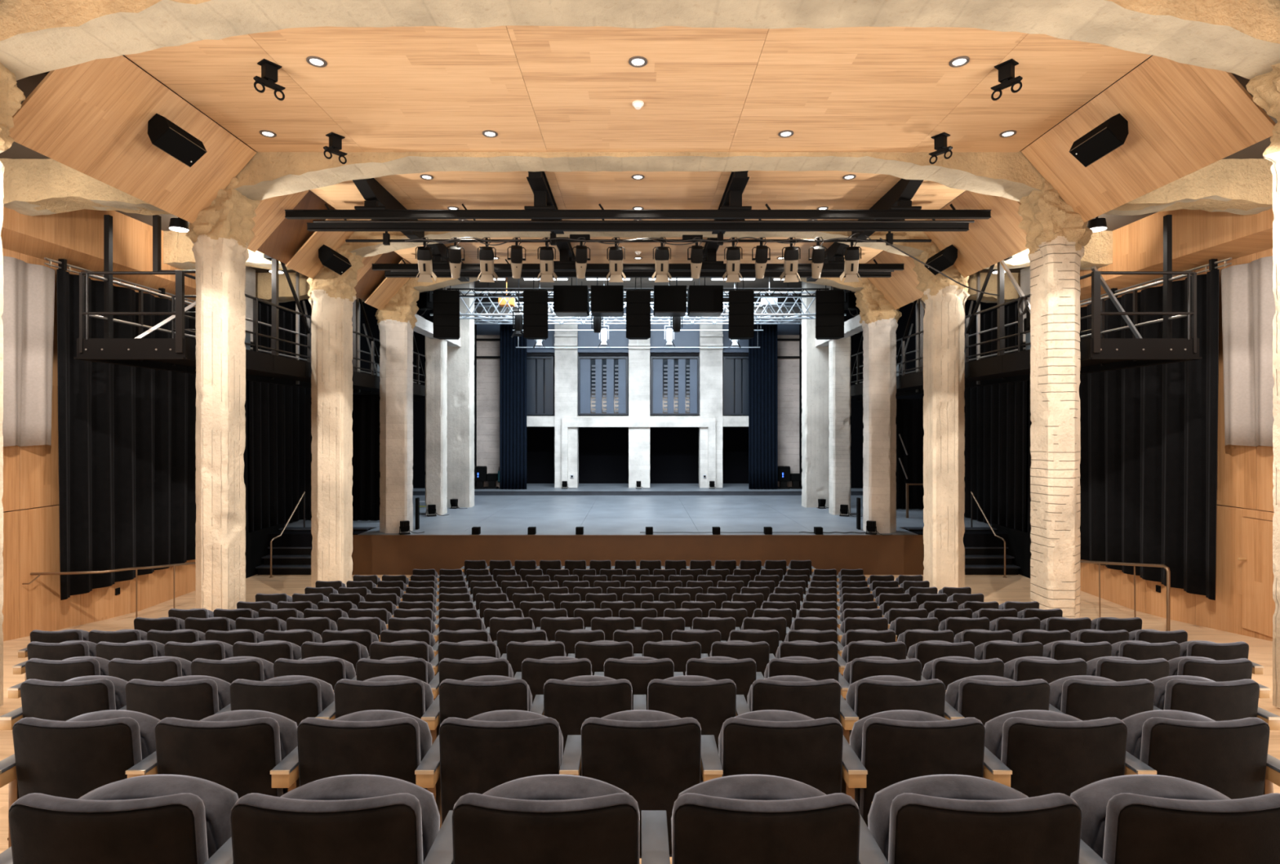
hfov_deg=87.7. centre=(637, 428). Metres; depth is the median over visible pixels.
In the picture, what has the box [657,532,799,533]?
cable
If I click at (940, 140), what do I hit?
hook
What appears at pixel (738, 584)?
chair
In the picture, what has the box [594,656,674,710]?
chair
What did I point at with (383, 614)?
chair
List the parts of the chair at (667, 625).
backrest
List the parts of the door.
handle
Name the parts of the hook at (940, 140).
ceiling plate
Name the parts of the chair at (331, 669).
backrest, seat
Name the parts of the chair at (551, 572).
backrest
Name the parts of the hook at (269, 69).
ceiling plate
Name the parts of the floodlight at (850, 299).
yoke arm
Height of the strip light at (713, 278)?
0.500 m
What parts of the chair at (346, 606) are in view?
backrest, seat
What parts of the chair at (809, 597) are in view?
backrest, panel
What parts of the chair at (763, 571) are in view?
backrest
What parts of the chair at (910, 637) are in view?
seat, backrest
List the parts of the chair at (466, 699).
armrest, panel, backrest, seat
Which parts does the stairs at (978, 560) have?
handrail post, handrail, panel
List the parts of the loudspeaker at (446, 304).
flying frame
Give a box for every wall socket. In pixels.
[115,586,119,595]
[1155,584,1160,592]
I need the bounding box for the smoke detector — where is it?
[631,100,644,109]
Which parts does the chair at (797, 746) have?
armrest, seat, panel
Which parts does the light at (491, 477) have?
floor plate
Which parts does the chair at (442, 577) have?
panel, backrest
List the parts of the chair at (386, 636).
panel, seat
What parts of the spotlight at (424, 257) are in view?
barn door, barn door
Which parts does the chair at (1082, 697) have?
armrest, seat, backrest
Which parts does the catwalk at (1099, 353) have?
post, kick plate, post, post, deck plate, deck plate, post, rail, rail, rail, deck plate, deck plate, post, deck plate, post, rail, rail, kick plate, deck plate, post, post, deck plate, post, rail, rail, post, post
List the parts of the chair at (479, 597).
backrest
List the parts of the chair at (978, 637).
seat, backrest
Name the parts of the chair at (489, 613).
backrest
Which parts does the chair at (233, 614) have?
seat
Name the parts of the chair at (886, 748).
armrest, seat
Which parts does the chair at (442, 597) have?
backrest, panel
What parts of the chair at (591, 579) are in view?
backrest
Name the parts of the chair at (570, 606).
backrest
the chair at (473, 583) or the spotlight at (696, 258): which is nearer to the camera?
the chair at (473, 583)
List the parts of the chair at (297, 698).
armrest, panel, backrest, seat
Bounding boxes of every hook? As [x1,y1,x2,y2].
[253,58,285,100]
[323,132,346,164]
[928,132,952,164]
[991,58,1022,100]
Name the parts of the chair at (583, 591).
backrest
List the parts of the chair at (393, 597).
seat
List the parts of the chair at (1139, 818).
armrest, backrest, panel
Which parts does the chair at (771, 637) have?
seat, backrest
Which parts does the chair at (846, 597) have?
seat, backrest, panel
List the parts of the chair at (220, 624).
seat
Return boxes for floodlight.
[416,290,433,315]
[843,288,858,316]
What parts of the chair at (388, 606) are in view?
seat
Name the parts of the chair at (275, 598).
backrest, seat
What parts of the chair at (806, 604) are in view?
backrest, panel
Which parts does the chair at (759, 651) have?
armrest, seat, backrest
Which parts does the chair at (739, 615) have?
backrest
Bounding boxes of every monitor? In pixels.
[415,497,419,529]
[856,497,860,529]
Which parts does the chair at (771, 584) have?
backrest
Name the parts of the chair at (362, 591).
backrest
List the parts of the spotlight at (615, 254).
barn door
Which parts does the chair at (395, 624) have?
backrest, panel, seat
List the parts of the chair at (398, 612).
backrest, panel, seat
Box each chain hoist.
[498,277,515,306]
[760,277,777,306]
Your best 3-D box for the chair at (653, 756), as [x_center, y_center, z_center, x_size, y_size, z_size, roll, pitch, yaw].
[-0.026,1.546,2.685,0.545,0.849,0.300,0,0,0]
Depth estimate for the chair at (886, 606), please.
9.04 m
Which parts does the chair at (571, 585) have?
backrest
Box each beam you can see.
[0,0,1279,79]
[0,133,1272,215]
[163,218,1112,270]
[255,257,1020,302]
[351,177,424,242]
[413,314,461,346]
[426,243,469,281]
[526,171,564,234]
[555,236,575,261]
[702,237,719,261]
[711,170,749,234]
[806,241,849,281]
[815,314,863,346]
[851,177,924,242]
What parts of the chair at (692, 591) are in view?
backrest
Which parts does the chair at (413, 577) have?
panel, backrest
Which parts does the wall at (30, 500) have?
panel, panel, panel, panel, panel, panel, panel, panel, panel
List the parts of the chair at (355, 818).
armrest, panel, backrest, seat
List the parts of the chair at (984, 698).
armrest, seat, backrest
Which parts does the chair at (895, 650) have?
armrest, seat, backrest, panel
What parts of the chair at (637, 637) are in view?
seat, backrest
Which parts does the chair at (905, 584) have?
backrest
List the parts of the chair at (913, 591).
backrest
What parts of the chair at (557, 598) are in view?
backrest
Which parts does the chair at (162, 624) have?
seat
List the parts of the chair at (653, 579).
backrest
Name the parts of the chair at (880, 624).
armrest, seat, backrest, panel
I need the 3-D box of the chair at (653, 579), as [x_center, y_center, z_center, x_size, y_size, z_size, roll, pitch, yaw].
[0.236,3.226,12.870,0.545,0.849,0.300,0,0,0]
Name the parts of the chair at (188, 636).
seat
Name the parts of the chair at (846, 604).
seat, backrest, panel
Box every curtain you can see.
[1,255,55,446]
[57,268,248,599]
[248,302,311,531]
[304,394,380,520]
[499,321,526,488]
[748,321,777,488]
[895,398,924,509]
[964,302,1026,531]
[1027,268,1219,599]
[1221,255,1275,446]
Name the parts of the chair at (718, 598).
backrest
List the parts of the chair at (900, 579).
backrest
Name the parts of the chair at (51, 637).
panel, backrest, seat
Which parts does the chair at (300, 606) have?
backrest, seat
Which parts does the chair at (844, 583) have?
backrest, panel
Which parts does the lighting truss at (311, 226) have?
hanger plate, hanger plate, hanger plate, hanger plate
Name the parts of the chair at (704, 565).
backrest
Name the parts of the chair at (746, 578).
backrest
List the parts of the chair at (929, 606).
seat, backrest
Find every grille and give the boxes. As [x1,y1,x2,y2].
[152,127,207,167]
[322,254,351,275]
[433,291,459,302]
[433,302,459,314]
[433,314,459,325]
[433,325,459,337]
[471,528,478,533]
[523,291,547,302]
[523,302,547,314]
[524,314,547,325]
[524,326,547,337]
[528,528,534,533]
[554,285,586,310]
[575,528,582,533]
[591,285,622,310]
[626,291,650,302]
[626,302,650,314]
[626,315,650,325]
[626,326,650,337]
[654,285,685,310]
[689,285,722,310]
[713,528,719,533]
[728,291,753,302]
[728,302,753,314]
[728,314,753,325]
[728,326,753,337]
[764,528,772,533]
[815,325,844,337]
[815,528,822,533]
[816,291,844,302]
[816,302,844,314]
[816,314,844,325]
[924,254,953,275]
[1068,127,1124,167]
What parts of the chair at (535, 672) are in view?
armrest, backrest, seat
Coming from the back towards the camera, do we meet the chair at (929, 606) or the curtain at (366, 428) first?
the curtain at (366, 428)
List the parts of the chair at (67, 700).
armrest, panel, backrest, seat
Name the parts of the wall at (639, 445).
parapet panel, portal leg, parapet panel, parapet panel, portal leg, parapet panel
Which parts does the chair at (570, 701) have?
armrest, backrest, seat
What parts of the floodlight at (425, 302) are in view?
yoke arm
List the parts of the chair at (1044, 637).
seat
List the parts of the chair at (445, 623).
armrest, backrest, panel, seat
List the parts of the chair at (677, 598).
backrest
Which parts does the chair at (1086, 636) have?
seat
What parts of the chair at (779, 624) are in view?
seat, backrest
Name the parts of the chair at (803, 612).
backrest, panel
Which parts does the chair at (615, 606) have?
backrest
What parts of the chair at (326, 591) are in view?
backrest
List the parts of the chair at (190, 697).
armrest, panel, backrest, seat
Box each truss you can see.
[284,190,991,222]
[306,204,968,231]
[371,248,904,271]
[384,257,891,277]
[430,277,845,319]
[446,288,829,296]
[474,281,801,324]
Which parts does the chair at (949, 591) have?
backrest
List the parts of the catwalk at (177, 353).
post, post, rail, rail, post, deck plate, cross post, post, cross rail, post, cross rail, cross rail, deck plate, kick plate, rail, rail, post, deck plate, post, deck plate, deck plate, rail, rail, rail, post, deck plate, deck plate, post, post, kick plate, post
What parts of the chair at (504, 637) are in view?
backrest, seat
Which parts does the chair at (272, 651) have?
panel, backrest, seat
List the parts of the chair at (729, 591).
backrest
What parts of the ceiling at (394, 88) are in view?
panel, panel, panel, panel, panel, panel, panel, panel, panel, panel, panel, panel, panel, panel, panel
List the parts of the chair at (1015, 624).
seat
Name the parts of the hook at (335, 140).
ceiling plate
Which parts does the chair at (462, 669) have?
armrest, backrest, panel, seat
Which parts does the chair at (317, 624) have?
backrest, seat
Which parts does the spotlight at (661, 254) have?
barn door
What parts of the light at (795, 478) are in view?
floor plate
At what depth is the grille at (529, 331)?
18.13 m
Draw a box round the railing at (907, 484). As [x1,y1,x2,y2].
[906,483,923,517]
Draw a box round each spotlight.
[414,236,436,282]
[445,236,464,278]
[476,236,497,282]
[507,236,525,278]
[537,236,557,282]
[572,236,590,278]
[606,236,626,282]
[652,236,671,282]
[687,236,706,278]
[722,236,742,282]
[751,236,770,278]
[779,236,800,282]
[808,236,826,278]
[840,236,861,282]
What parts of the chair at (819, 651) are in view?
armrest, seat, backrest, panel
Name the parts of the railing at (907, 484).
post, rail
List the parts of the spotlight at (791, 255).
barn door, barn door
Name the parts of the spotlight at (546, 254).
barn door, barn door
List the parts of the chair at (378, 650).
panel, seat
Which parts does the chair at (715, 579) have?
backrest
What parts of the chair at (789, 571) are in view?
backrest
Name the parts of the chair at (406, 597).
panel, backrest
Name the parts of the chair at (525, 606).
backrest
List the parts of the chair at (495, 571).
backrest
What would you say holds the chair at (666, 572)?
on the floor
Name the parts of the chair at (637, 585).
backrest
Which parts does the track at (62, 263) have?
rail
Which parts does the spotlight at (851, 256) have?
barn door, barn door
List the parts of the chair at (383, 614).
seat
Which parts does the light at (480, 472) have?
floor plate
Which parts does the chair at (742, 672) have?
armrest, seat, backrest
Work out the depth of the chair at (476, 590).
10.89 m
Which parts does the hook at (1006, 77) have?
ceiling plate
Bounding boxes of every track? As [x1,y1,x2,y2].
[44,257,195,302]
[1080,257,1231,306]
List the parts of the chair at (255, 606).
backrest, seat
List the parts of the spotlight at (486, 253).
barn door, barn door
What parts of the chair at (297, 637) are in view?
backrest, seat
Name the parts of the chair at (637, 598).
backrest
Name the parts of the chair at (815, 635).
seat, panel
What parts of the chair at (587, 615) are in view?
backrest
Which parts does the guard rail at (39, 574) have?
rail, post, post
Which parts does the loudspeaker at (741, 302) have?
flying frame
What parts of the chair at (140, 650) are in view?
panel, backrest, seat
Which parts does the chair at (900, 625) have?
seat, backrest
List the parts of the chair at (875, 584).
panel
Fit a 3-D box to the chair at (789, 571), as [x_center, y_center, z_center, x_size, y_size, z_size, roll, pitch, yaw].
[3.261,3.306,13.800,0.545,0.849,0.300,0,0,0]
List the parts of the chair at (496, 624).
armrest, backrest, seat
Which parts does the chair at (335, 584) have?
backrest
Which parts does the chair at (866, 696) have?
armrest, seat, backrest, panel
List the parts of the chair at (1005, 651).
seat, backrest, panel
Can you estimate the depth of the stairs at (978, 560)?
17.26 m
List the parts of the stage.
deck panel, deck panel, deck panel, deck panel, deck panel, deck panel, deck panel, deck panel, deck panel, deck panel, deck panel, deck panel, deck panel, deck panel, deck panel, deck panel, deck panel, deck panel, deck panel, deck panel, deck panel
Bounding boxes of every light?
[259,129,276,137]
[306,55,326,66]
[419,173,433,179]
[447,206,458,209]
[474,466,487,488]
[482,129,497,137]
[485,473,498,488]
[493,277,506,279]
[523,277,568,279]
[586,277,630,279]
[628,55,647,66]
[631,173,644,179]
[632,206,643,209]
[633,256,642,259]
[648,277,693,279]
[711,277,755,279]
[777,129,793,137]
[777,466,790,488]
[789,473,802,488]
[817,206,828,209]
[842,173,856,179]
[949,55,969,66]
[999,129,1016,137]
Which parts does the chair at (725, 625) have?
backrest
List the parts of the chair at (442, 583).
panel, backrest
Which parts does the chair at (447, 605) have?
panel, backrest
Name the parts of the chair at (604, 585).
backrest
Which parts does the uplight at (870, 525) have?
plate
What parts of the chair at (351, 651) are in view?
backrest, seat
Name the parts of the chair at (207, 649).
panel, seat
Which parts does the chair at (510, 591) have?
backrest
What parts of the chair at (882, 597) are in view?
seat, panel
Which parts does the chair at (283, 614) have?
backrest, seat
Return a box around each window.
[526,356,554,414]
[577,356,628,414]
[650,356,699,414]
[722,356,748,414]
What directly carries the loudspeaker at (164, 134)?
attached to the ceiling at (394, 88)
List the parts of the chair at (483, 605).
backrest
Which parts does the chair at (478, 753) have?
armrest, panel, seat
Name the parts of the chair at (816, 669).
armrest, seat, backrest, panel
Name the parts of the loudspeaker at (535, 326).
flying frame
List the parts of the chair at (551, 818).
armrest, panel, backrest, seat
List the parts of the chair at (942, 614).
seat, backrest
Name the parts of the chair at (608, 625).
backrest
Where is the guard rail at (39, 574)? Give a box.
[22,561,195,617]
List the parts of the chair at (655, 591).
backrest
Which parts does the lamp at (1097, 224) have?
lamp shade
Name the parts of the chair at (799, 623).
armrest, seat, backrest, panel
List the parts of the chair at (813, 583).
backrest, panel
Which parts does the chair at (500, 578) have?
backrest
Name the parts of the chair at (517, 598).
backrest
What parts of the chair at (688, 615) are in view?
backrest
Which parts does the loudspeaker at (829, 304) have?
flying frame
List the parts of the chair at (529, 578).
backrest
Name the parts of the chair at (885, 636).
armrest, seat, backrest, panel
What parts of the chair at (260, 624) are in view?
seat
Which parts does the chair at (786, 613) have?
backrest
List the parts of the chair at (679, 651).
armrest, seat, backrest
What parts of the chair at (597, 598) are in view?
backrest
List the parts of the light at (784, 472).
floor plate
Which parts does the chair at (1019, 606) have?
seat, backrest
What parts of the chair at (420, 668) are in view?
panel, seat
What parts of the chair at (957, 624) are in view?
seat, backrest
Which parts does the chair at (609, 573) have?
backrest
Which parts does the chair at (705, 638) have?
seat, backrest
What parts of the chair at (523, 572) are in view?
backrest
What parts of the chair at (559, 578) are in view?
backrest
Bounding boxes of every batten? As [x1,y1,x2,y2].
[512,329,763,330]
[515,346,759,347]
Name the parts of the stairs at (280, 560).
panel, handrail, handrail post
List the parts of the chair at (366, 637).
backrest, seat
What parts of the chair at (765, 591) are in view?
backrest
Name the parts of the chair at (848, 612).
armrest, seat, backrest, panel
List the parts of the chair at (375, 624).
backrest, seat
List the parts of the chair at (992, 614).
seat, backrest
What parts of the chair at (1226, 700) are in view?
armrest, seat, backrest, panel, armrest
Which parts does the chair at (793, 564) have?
panel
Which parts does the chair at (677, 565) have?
backrest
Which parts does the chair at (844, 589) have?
backrest, panel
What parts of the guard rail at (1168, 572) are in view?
post, post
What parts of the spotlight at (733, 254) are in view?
barn door, barn door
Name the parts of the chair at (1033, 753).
armrest, seat, backrest, panel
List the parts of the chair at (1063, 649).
seat, backrest, panel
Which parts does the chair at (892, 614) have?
seat, backrest, panel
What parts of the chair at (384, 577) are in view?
panel, backrest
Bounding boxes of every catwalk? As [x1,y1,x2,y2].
[74,214,425,401]
[850,214,1202,401]
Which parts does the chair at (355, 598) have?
backrest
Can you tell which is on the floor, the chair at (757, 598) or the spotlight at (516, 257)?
the chair at (757, 598)
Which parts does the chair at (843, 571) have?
backrest, panel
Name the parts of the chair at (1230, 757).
armrest, seat, panel, armrest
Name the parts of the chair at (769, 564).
backrest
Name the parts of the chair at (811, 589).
backrest, panel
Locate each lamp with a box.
[168,217,189,231]
[268,269,283,273]
[992,269,1005,273]
[1087,216,1106,231]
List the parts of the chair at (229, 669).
panel, seat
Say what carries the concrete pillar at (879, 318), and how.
on the stage
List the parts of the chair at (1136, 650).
seat, backrest, panel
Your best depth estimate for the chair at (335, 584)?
11.82 m
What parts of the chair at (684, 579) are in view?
backrest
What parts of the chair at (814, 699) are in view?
armrest, seat, panel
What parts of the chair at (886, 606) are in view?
seat, panel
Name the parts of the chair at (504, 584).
backrest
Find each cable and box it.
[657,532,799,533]
[799,531,871,533]
[879,237,999,295]
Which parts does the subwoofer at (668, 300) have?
skid plate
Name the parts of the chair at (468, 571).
backrest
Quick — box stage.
[268,483,1007,574]
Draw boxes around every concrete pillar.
[0,62,25,706]
[186,177,260,611]
[306,244,364,586]
[374,284,419,533]
[425,335,447,515]
[442,281,474,507]
[801,281,833,507]
[828,336,850,515]
[854,283,902,533]
[912,244,969,591]
[1017,177,1093,617]
[1245,62,1279,708]
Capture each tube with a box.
[898,434,907,454]
[898,457,907,479]
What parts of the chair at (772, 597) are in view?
backrest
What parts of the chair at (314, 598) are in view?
backrest, seat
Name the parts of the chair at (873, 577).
panel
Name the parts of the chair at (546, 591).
backrest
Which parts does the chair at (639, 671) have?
armrest, seat, backrest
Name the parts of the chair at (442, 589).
panel, backrest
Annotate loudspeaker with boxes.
[147,113,207,167]
[318,244,351,275]
[432,285,461,339]
[523,277,548,339]
[626,277,650,339]
[728,277,754,339]
[813,284,844,339]
[924,244,957,275]
[1068,113,1128,167]
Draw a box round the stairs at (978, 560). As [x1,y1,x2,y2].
[904,491,1031,577]
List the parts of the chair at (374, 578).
backrest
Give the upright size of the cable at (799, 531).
0.028 m
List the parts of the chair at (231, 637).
seat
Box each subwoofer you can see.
[553,277,589,316]
[591,278,623,316]
[653,278,686,316]
[687,277,723,316]
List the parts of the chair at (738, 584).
backrest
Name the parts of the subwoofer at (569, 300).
skid plate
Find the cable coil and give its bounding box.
[1017,296,1028,315]
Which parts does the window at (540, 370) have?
frame, frame, pane, frame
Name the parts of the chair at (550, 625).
backrest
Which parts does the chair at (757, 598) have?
backrest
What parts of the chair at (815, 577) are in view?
backrest, panel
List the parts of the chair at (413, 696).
armrest, panel, backrest, seat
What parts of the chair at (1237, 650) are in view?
seat, backrest, panel, armrest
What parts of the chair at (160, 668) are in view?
panel, backrest, seat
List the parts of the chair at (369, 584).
backrest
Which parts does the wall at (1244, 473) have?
panel, panel, panel, panel, panel, panel, panel, panel, panel, panel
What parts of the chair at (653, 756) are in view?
armrest, seat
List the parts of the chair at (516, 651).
armrest, backrest, seat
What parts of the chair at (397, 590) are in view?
panel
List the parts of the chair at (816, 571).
panel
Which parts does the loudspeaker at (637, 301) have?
flying frame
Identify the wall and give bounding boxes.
[0,71,380,640]
[412,300,863,488]
[895,72,1277,640]
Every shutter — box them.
[526,358,535,413]
[537,358,543,413]
[544,358,551,413]
[580,358,590,413]
[595,358,601,413]
[606,358,613,413]
[617,358,626,413]
[653,358,662,413]
[667,358,674,413]
[678,358,685,413]
[689,358,697,413]
[725,358,733,413]
[734,358,741,413]
[742,358,748,413]
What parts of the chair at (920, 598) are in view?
backrest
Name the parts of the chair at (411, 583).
panel, backrest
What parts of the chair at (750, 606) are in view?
backrest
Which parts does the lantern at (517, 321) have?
yoke arm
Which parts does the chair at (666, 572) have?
backrest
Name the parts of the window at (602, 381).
frame, frame, frame, pane, frame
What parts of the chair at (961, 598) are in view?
seat, backrest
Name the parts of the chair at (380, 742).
armrest, panel, backrest, seat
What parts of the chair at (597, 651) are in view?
armrest, backrest, seat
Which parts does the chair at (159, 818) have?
armrest, panel, backrest, seat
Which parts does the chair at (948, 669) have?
seat, backrest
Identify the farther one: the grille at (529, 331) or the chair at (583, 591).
the grille at (529, 331)
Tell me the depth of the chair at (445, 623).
7.19 m
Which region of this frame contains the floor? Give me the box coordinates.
[0,573,1279,863]
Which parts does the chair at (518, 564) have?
backrest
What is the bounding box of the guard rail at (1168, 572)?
[1080,560,1170,631]
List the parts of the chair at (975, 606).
seat, backrest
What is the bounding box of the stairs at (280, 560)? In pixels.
[244,491,371,577]
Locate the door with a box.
[1237,508,1275,636]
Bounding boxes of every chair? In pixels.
[0,675,128,839]
[0,709,159,848]
[0,773,238,863]
[7,656,110,697]
[12,640,97,680]
[17,629,88,657]
[88,629,146,643]
[95,640,164,660]
[107,656,191,681]
[119,675,231,720]
[125,709,297,798]
[133,617,185,632]
[146,629,204,644]
[164,640,232,662]
[168,608,213,619]
[184,617,235,633]
[190,656,274,683]
[204,629,263,644]
[204,773,439,863]
[213,608,258,620]
[214,675,334,726]
[232,640,301,662]
[235,617,286,634]
[236,600,277,612]
[255,593,292,604]
[258,608,303,622]
[263,629,321,647]
[270,709,431,791]
[273,656,355,693]
[276,600,317,613]
[284,617,337,636]
[292,593,328,605]
[298,640,368,675]
[303,608,348,625]
[304,586,337,599]
[315,580,346,593]
[315,675,433,719]
[317,600,357,616]
[321,629,378,656]
[328,593,364,608]
[335,617,386,641]
[337,586,371,601]
[346,580,376,593]
[348,608,391,623]
[351,656,434,684]
[352,574,380,586]
[358,600,396,614]
[365,593,400,605]
[366,640,434,662]
[372,586,404,598]
[376,574,408,585]
[377,580,406,591]
[378,617,435,641]
[380,629,435,646]
[386,608,436,628]
[391,600,436,617]
[395,593,436,608]
[400,586,437,600]
[403,580,437,593]
[406,574,437,586]
[408,568,437,581]
[414,709,563,828]
[421,675,532,744]
[422,773,639,863]
[428,656,513,700]
[429,640,500,675]
[431,617,485,643]
[431,629,492,657]
[434,593,472,610]
[434,608,479,629]
[435,568,464,582]
[435,580,467,595]
[435,586,470,602]
[435,600,475,618]
[436,574,466,588]
[460,560,487,575]
[463,568,490,582]
[466,574,493,588]
[467,580,497,595]
[470,586,502,602]
[473,593,508,610]
[476,600,515,618]
[481,608,524,628]
[485,560,511,574]
[485,617,534,641]
[491,568,516,581]
[493,629,547,657]
[496,574,521,586]
[500,580,528,593]
[500,640,566,676]
[506,586,535,600]
[510,560,537,574]
[511,593,544,608]
[513,656,592,702]
[520,568,543,580]
[520,600,555,617]
[525,574,550,586]
[528,608,568,630]
[529,675,631,775]
[532,580,559,593]
[535,560,561,574]
[535,617,584,640]
[539,586,568,601]
[546,568,569,581]
[546,593,581,608]
[550,629,604,656]
[554,574,578,586]
[559,709,701,857]
[560,560,586,575]
[560,600,594,617]
[563,580,589,593]
[567,640,632,675]
[570,568,595,581]
[571,608,612,629]
[573,586,601,601]
[582,574,607,586]
[582,593,617,608]
[585,617,634,640]
[586,560,611,575]
[594,580,620,593]
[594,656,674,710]
[596,568,622,581]
[600,600,635,617]
[607,586,635,600]
[611,560,635,574]
[611,574,635,586]
[613,629,662,656]
[618,608,657,629]
[619,593,653,608]
[622,568,648,581]
[624,580,651,593]
[633,640,701,675]
[633,675,736,782]
[635,617,684,640]
[636,560,661,575]
[640,574,664,586]
[640,586,669,600]
[640,600,675,617]
[640,773,860,863]
[649,568,675,581]
[653,593,690,608]
[655,580,682,593]
[661,560,686,575]
[663,608,702,629]
[668,574,693,586]
[671,629,720,656]
[673,656,756,703]
[674,586,702,601]
[675,568,702,581]
[681,600,715,617]
[684,617,735,641]
[686,560,711,575]
[686,580,712,593]
[690,593,726,608]
[697,574,721,586]
[700,709,843,794]
[701,640,769,676]
[702,608,746,630]
[703,568,729,581]
[706,586,736,601]
[711,560,736,575]
[716,580,743,593]
[720,600,755,617]
[720,629,779,657]
[725,574,751,586]
[728,593,763,608]
[733,568,756,580]
[735,617,786,641]
[735,675,840,721]
[736,560,761,574]
[740,586,769,600]
[747,580,774,593]
[751,608,791,628]
[754,574,779,586]
[755,656,839,681]
[759,568,782,581]
[760,600,796,618]
[761,560,786,574]
[763,593,799,610]
[768,640,838,661]
[773,586,803,602]
[774,580,805,595]
[778,629,837,645]
[782,568,809,582]
[782,574,808,588]
[786,560,815,575]
[786,617,837,634]
[791,608,837,622]
[796,600,836,613]
[800,593,836,607]
[803,586,836,599]
[805,580,836,592]
[808,574,836,585]
[809,568,836,581]
[836,568,867,582]
[836,574,865,587]
[836,580,867,594]
[836,586,870,602]
[836,593,873,610]
[836,600,877,619]
[836,608,882,629]
[836,617,888,643]
[837,629,896,656]
[837,640,906,675]
[838,656,921,699]
[840,675,945,744]
[840,709,985,826]
[858,773,1082,863]
[866,574,893,586]
[869,580,898,593]
[871,586,904,600]
[875,593,910,608]
[879,600,918,617]
[884,608,927,628]
[888,617,938,641]
[895,574,923,586]
[897,629,954,655]
[899,580,929,593]
[904,586,937,601]
[906,640,974,672]
[911,593,946,608]
[918,600,958,616]
[920,656,1004,692]
[927,608,972,625]
[937,586,971,599]
[938,617,989,636]
[944,675,1050,725]
[946,593,983,606]
[954,629,1013,648]
[958,600,999,613]
[972,608,1017,622]
[974,640,1043,663]
[982,709,1127,797]
[989,617,1040,634]
[998,600,1039,612]
[1004,656,1087,683]
[1012,629,1071,645]
[1017,608,1062,620]
[1040,617,1091,632]
[1043,640,1111,662]
[1048,675,1155,720]
[1070,773,1279,863]
[1071,629,1128,644]
[1086,656,1169,681]
[1090,617,1142,631]
[1111,640,1180,660]
[1121,709,1279,799]
[1128,629,1187,643]
[1151,675,1279,729]
[1168,656,1271,697]
[1178,640,1263,674]
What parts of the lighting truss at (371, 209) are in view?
hanger plate, hanger plate, hanger plate, hanger plate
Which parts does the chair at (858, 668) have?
armrest, seat, backrest, panel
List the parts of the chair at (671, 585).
backrest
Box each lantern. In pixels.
[511,278,523,337]
[533,339,545,347]
[591,277,603,333]
[598,280,609,346]
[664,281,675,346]
[671,277,682,332]
[728,281,741,347]
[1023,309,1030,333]
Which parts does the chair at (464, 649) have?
armrest, panel, seat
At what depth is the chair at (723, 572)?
13.67 m
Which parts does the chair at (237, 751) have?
armrest, panel, backrest, seat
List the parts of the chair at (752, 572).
backrest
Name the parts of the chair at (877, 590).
backrest, panel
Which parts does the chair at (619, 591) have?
backrest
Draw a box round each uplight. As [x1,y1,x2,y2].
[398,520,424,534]
[426,504,448,516]
[449,498,467,508]
[561,480,568,488]
[635,480,643,488]
[708,480,716,488]
[817,498,828,508]
[839,504,862,516]
[865,520,892,535]
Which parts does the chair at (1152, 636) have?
seat, panel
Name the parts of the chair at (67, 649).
armrest, panel, backrest, seat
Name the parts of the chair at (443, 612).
armrest, backrest, panel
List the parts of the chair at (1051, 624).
seat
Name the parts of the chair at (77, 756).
armrest, panel, backrest, seat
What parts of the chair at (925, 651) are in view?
seat, backrest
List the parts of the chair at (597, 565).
backrest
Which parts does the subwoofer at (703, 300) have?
skid plate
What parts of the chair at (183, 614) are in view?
seat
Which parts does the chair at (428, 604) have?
panel, backrest, seat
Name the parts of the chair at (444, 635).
armrest, panel, backrest, seat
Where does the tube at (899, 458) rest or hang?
attached to the wall at (1244, 473)
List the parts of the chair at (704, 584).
backrest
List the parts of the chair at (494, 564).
backrest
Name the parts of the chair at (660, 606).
backrest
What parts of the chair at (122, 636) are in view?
panel, seat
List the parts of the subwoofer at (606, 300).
skid plate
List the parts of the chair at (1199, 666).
seat, backrest, panel, armrest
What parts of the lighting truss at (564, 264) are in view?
hanger plate, hanger plate, hanger plate, hanger plate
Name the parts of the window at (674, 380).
frame, frame, frame, frame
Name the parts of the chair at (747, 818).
armrest, seat, backrest, panel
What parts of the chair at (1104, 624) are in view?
seat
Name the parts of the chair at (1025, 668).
seat, panel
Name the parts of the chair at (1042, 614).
seat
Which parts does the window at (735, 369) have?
frame, frame, frame, pane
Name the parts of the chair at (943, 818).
armrest, backrest, panel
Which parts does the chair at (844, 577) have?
backrest, panel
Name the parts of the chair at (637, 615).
backrest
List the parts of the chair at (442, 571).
panel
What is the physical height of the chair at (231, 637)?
0.849 m
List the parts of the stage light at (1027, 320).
yoke arm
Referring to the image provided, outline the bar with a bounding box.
[345,231,931,245]
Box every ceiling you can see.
[8,25,1275,310]
[420,255,875,302]
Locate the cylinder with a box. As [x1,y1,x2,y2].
[497,466,499,482]
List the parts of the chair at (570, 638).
seat, backrest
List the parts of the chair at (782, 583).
backrest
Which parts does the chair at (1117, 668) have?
seat, backrest, panel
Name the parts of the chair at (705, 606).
backrest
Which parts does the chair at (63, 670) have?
armrest, panel, backrest, seat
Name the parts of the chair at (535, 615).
backrest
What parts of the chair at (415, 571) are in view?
backrest, panel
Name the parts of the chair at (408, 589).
panel, backrest, seat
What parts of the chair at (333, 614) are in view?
backrest, seat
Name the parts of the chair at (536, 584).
backrest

